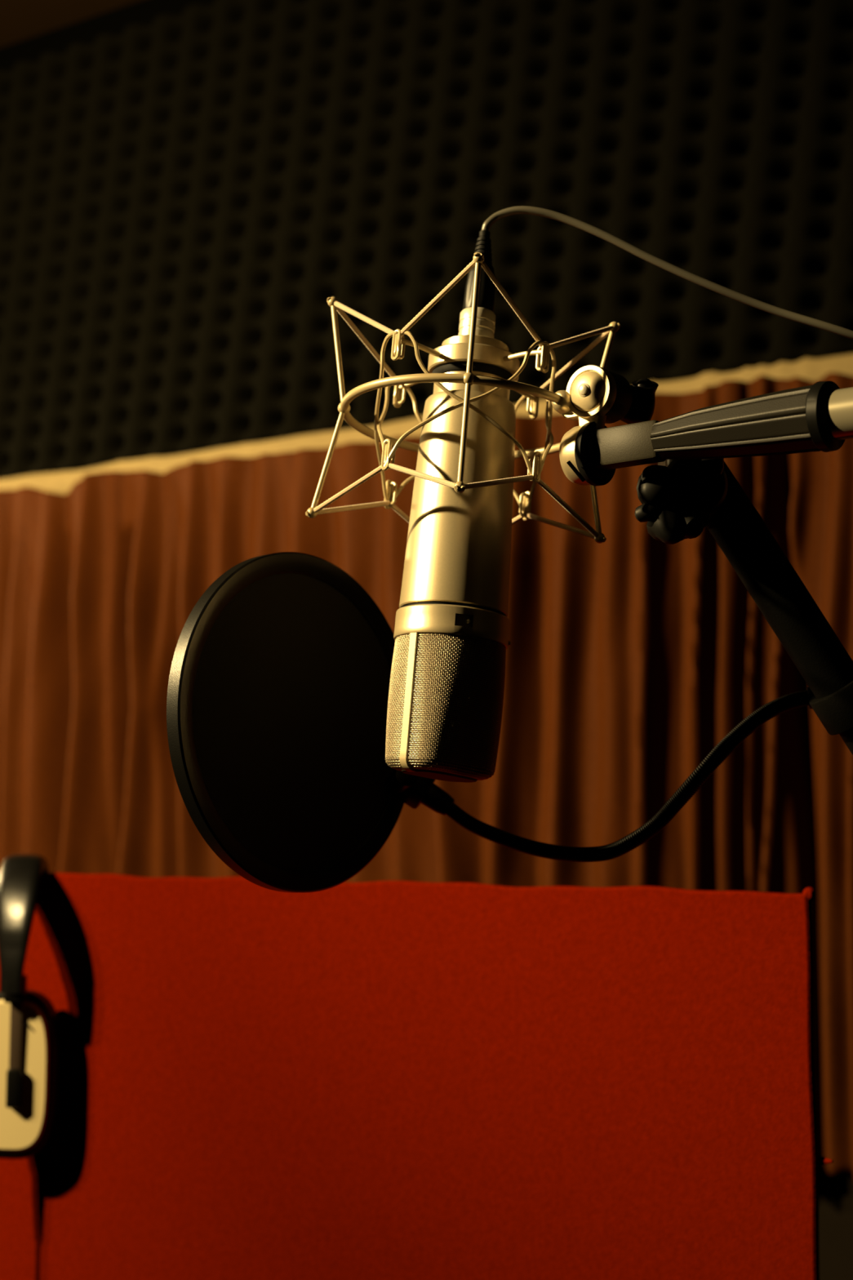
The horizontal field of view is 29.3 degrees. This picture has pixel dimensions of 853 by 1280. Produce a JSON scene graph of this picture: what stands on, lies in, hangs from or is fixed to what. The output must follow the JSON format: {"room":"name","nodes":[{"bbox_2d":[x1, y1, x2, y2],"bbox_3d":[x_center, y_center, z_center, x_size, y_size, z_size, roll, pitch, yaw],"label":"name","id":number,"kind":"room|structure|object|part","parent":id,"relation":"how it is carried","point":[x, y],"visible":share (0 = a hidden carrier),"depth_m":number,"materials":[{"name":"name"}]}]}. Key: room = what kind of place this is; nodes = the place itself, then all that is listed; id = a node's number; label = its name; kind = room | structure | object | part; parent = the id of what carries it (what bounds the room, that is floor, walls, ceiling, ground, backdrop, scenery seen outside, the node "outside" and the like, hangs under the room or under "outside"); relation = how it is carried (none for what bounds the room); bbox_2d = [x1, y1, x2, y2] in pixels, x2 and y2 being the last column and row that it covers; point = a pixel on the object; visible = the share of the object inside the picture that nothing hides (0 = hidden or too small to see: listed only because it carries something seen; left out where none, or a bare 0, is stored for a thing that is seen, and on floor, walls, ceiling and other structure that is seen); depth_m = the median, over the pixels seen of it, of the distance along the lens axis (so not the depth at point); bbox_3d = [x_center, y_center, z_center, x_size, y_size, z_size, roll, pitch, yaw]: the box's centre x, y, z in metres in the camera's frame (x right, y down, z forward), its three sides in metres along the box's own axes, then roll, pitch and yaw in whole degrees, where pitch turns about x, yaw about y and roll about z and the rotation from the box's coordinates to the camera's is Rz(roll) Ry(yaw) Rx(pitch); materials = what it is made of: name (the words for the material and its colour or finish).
{"room":"studio","nodes":[
{"label":"studio","id":0,"kind":"room"},
{"bbox_2d":[0,0,140,47],"bbox_3d":[-1.040,-1.373,0.850,5.400,0.100,4.200,-4,-7,31],"label":"ceiling","id":1,"kind":"structure","parent":0,"point":[20,20],"depth_m":2.88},
{"bbox_2d":[818,1164,852,1279],"bbox_3d":[0.026,0.309,2.429,5.400,2.907,0.100,-4,-7,31],"label":"wall","id":2,"kind":"structure","parent":0,"point":[835,1191],"depth_m":2.03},
{"bbox_2d":[0,0,214,71],"bbox_3d":[-0.003,-1.111,2.535,5.400,0.062,0.010,-4,-7,31],"label":"trim","id":3,"kind":"structure","parent":2,"relation":"attached to","point":[114,21],"depth_m":2.89,"materials":[{"name":"black"}]},
{"bbox_2d":[0,353,852,493],"bbox_3d":[-0.400,-0.259,2.658,4.300,0.090,0.056,-4,-7,31],"label":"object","id":4,"kind":"object","parent":2,"relation":"attached to","point":[807,368],"visible":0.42,"depth_m":2.49,"materials":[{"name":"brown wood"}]},
{"bbox_2d":[0,447,408,877],"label":"curtain","id":5,"kind":"object","parent":4,"relation":"hanging from","point":[101,580],"depth_m":2.62,"materials":[{"name":"brown fabric"}]},
{"bbox_2d":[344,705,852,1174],"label":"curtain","id":6,"kind":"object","parent":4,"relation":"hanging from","point":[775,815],"depth_m":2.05,"materials":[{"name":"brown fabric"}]},
{"bbox_2d":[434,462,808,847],"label":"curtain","id":7,"kind":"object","parent":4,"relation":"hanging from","point":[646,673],"depth_m":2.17,"materials":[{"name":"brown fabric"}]},
{"bbox_2d":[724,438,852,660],"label":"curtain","id":8,"kind":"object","parent":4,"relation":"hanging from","point":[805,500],"depth_m":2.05,"materials":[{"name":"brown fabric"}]},
{"bbox_2d":[0,0,852,479],"bbox_3d":[-0.423,-0.676,2.722,4.360,0.758,0.052,-4,-7,31],"label":"foam","id":9,"kind":"object","parent":2,"relation":"attached to","point":[184,198],"visible":0.94,"depth_m":2.48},
{"bbox_3d":[-1.040,1.616,0.527,6.796,0.100,6.395,0,-6,0],"label":"floor","id":10,"kind":"structure","parent":0,"visible":0},
{"bbox_2d":[0,872,833,1279],"bbox_3d":[-0.185,0.912,1.245,1.040,1.454,0.320,-4,-7,31],"label":"screen","id":11,"kind":"object","parent":10,"relation":"on","point":[380,1080],"visible":0.88,"depth_m":1.19,"materials":[{"name":"red fabric"}]},
{"bbox_2d":[0,853,62,1159],"bbox_3d":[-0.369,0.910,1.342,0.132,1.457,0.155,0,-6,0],"label":"headphones","id":12,"kind":"object","parent":11,"relation":"hanging from","point":[31,1046],"visible":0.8,"depth_m":1.34,"materials":[{"name":"black plastic"}]},
{"bbox_2d":[0,989,62,1159],"bbox_3d":[-0.342,0.360,1.356,0.077,0.136,0.020,-1,-6,9],"label":"ear cup","id":13,"kind":"object","parent":12,"relation":"on","point":[31,1046],"depth_m":1.34,"materials":[{"name":"beige"}]},
{"bbox_2d":[592,381,852,755],"bbox_3d":[0.405,0.741,0.839,0.620,1.708,0.312,6,-9,-44],"label":"microphone stand","id":14,"kind":"object","parent":10,"relation":"on","point":[691,488],"visible":1,"depth_m":0.81,"materials":[{"name":"metal"}]},
{"bbox_2d":[305,252,658,543],"bbox_3d":[0.030,-0.119,0.867,0.134,0.136,0.161,6,-9,-44],"label":"mount","id":15,"kind":"object","parent":14,"relation":"attached to","point":[595,396],"visible":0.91,"depth_m":0.84,"materials":[{"name":"silver metal"}]},
{"bbox_3d":[-0.050,-0.125,0.875,0.018,0.124,0.007,5,-10,1],"label":"post","id":16,"kind":"part","parent":15,"relation":"part of","materials":[{"name":"silver metal"}]},
{"bbox_3d":[-0.040,-0.078,0.848,0.053,0.021,0.003,-5,-8,40],"label":"elastic cord","id":17,"kind":"part","parent":15,"relation":"part of","materials":[{"name":"beige plastic"}]},
{"bbox_3d":[-0.041,-0.072,0.885,0.003,0.016,0.058,-6,-8,43],"label":"elastic cord","id":18,"kind":"part","parent":15,"relation":"part of","materials":[{"name":"beige plastic"}]},
{"bbox_3d":[-0.033,-0.170,0.865,0.003,0.032,0.053,6,-9,-44],"label":"elastic cord","id":19,"kind":"part","parent":15,"relation":"part of","materials":[{"name":"beige plastic"}]},
{"bbox_3d":[-0.033,-0.164,0.902,0.003,0.037,0.054,-6,-8,43],"label":"elastic cord","id":20,"kind":"part","parent":15,"relation":"part of","materials":[{"name":"beige plastic"}]},
{"bbox_3d":[-0.003,-0.062,0.924,0.003,0.028,0.053,-6,-9,44],"label":"elastic cord","id":21,"kind":"part","parent":15,"relation":"part of","materials":[{"name":"beige plastic"}]},
{"bbox_3d":[-0.004,-0.144,0.908,0.022,0.004,0.022,5,-10,1],"label":"collar arm","id":22,"kind":"part","parent":15,"relation":"part of"},
{"bbox_3d":[-0.004,-0.153,0.855,0.022,0.004,0.022,5,-10,1],"label":"collar arm","id":23,"kind":"part","parent":15,"relation":"part of"},
{"bbox_3d":[-0.002,-0.082,0.812,0.003,0.022,0.055,6,-8,-42],"label":"elastic cord","id":24,"kind":"part","parent":15,"relation":"part of","materials":[{"name":"beige plastic"}]},
{"bbox_3d":[0.006,-0.173,0.828,0.056,0.031,0.003,-6,-8,42],"label":"elastic cord","id":25,"kind":"part","parent":15,"relation":"part of","materials":[{"name":"beige plastic"}]},
{"bbox_2d":[385,334,515,782],"bbox_3d":[0.013,-0.044,0.860,0.061,0.237,0.073,-2,-7,21],"label":"microphone","id":26,"kind":"object","parent":15,"relation":"attached to","point":[446,699],"visible":0.95,"depth_m":0.84,"materials":[{"name":"silver metal"}]},
{"bbox_3d":[0.007,0.070,0.843,0.039,0.002,0.042,5,-10,1],"label":"tip plate","id":27,"kind":"part","parent":26,"relation":"part of","materials":[{"name":"black metal"}]},
{"bbox_2d":[385,632,506,780],"bbox_3d":[0.010,0.036,0.849,0.060,0.069,0.061,5,-10,1],"label":"grille","id":28,"kind":"object","parent":26,"relation":"attached to","point":[446,699],"depth_m":0.83,"materials":[{"name":"silver metal"}]},
{"bbox_2d":[458,205,852,339],"bbox_3d":[0.279,0.673,0.837,0.521,1.822,0.119,2,-7,-21],"label":"microphone cable","id":29,"kind":"object","parent":26,"relation":"attached to","point":[486,317],"visible":0.85,"depth_m":0.88,"materials":[{"name":"black rubber"}]},
{"bbox_3d":[0.021,-0.131,0.807,0.007,0.124,0.018,5,-10,1],"label":"post","id":30,"kind":"part","parent":15,"relation":"part of","materials":[{"name":"silver metal"}]},
{"bbox_3d":[0.025,-0.147,0.881,0.049,0.010,0.049,5,-10,1],"label":"collar dish","id":31,"kind":"part","parent":15,"relation":"part of","materials":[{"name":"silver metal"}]},
{"bbox_3d":[0.036,-0.079,0.811,0.003,0.016,0.057,-6,-9,44],"label":"elastic cord","id":32,"kind":"part","parent":15,"relation":"part of","materials":[{"name":"beige plastic"}]},
{"bbox_3d":[0.043,-0.170,0.828,0.003,0.037,0.052,-6,-9,43],"label":"elastic cord","id":33,"kind":"part","parent":15,"relation":"part of","materials":[{"name":"beige plastic"}]},
{"bbox_3d":[0.035,-0.058,0.924,0.055,0.021,0.003,-6,-8,43],"label":"elastic cord","id":34,"kind":"part","parent":15,"relation":"part of","materials":[{"name":"beige plastic"}]},
{"bbox_3d":[0.050,-0.149,0.854,0.022,0.004,0.022,5,-10,1],"label":"collar arm","id":35,"kind":"part","parent":15,"relation":"part of"},
{"bbox_3d":[0.050,-0.139,0.908,0.022,0.004,0.022,5,-10,1],"label":"collar arm","id":36,"kind":"part","parent":15,"relation":"part of"},
{"bbox_3d":[0.073,-0.062,0.886,0.003,0.022,0.055,6,-8,-43],"label":"elastic cord","id":37,"kind":"part","parent":15,"relation":"part of","materials":[{"name":"beige plastic"}]},
{"bbox_3d":[0.073,-0.069,0.849,0.053,0.028,0.003,6,-9,-44],"label":"elastic cord","id":38,"kind":"part","parent":15,"relation":"part of","materials":[{"name":"beige plastic"}]},
{"bbox_3d":[0.082,-0.125,0.830,0.030,0.023,0.008,-5,-8,39],"label":"arm plate","id":39,"kind":"part","parent":15,"relation":"part of","materials":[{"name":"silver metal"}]},
{"bbox_3d":[0.081,-0.154,0.902,0.056,0.031,0.003,-5,-8,41],"label":"elastic cord","id":40,"kind":"part","parent":15,"relation":"part of","materials":[{"name":"beige plastic"}]},
{"bbox_3d":[0.081,-0.160,0.865,0.058,0.026,0.003,6,-9,-44],"label":"elastic cord","id":41,"kind":"part","parent":15,"relation":"part of","materials":[{"name":"beige plastic"}]},
{"bbox_3d":[0.091,-0.112,0.876,0.018,0.124,0.007,5,-10,1],"label":"post","id":42,"kind":"part","parent":15,"relation":"part of","materials":[{"name":"silver metal"}]},
{"bbox_2d":[166,551,852,892],"bbox_3d":[0.053,0.045,0.906,0.374,0.188,0.152,0,-6,0],"label":"filter","id":43,"kind":"object","parent":14,"relation":"attached to","point":[278,687],"visible":0.94,"depth_m":0.89,"materials":[{"name":"black fabric"}]},
{"bbox_2d":[420,782,454,815],"bbox_3d":[0.003,0.091,0.951,0.026,0.023,0.014,0,-6,0],"label":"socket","id":44,"kind":"object","parent":43,"relation":"attached to","point":[433,797],"depth_m":0.94,"materials":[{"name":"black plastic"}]},
{"bbox_2d":[807,686,814,708],"bbox_3d":[0.211,0.030,0.873,0.015,0.013,0.012,-1,-6,12],"label":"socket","id":45,"kind":"object","parent":43,"relation":"attached to","point":[811,696],"depth_m":0.87,"materials":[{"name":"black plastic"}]},
{"bbox_3d":[0.129,-0.069,0.831,0.035,0.039,0.032,-4,-7,30],"label":"knob","id":46,"kind":"part","parent":14,"relation":"part of","materials":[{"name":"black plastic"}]}
]}

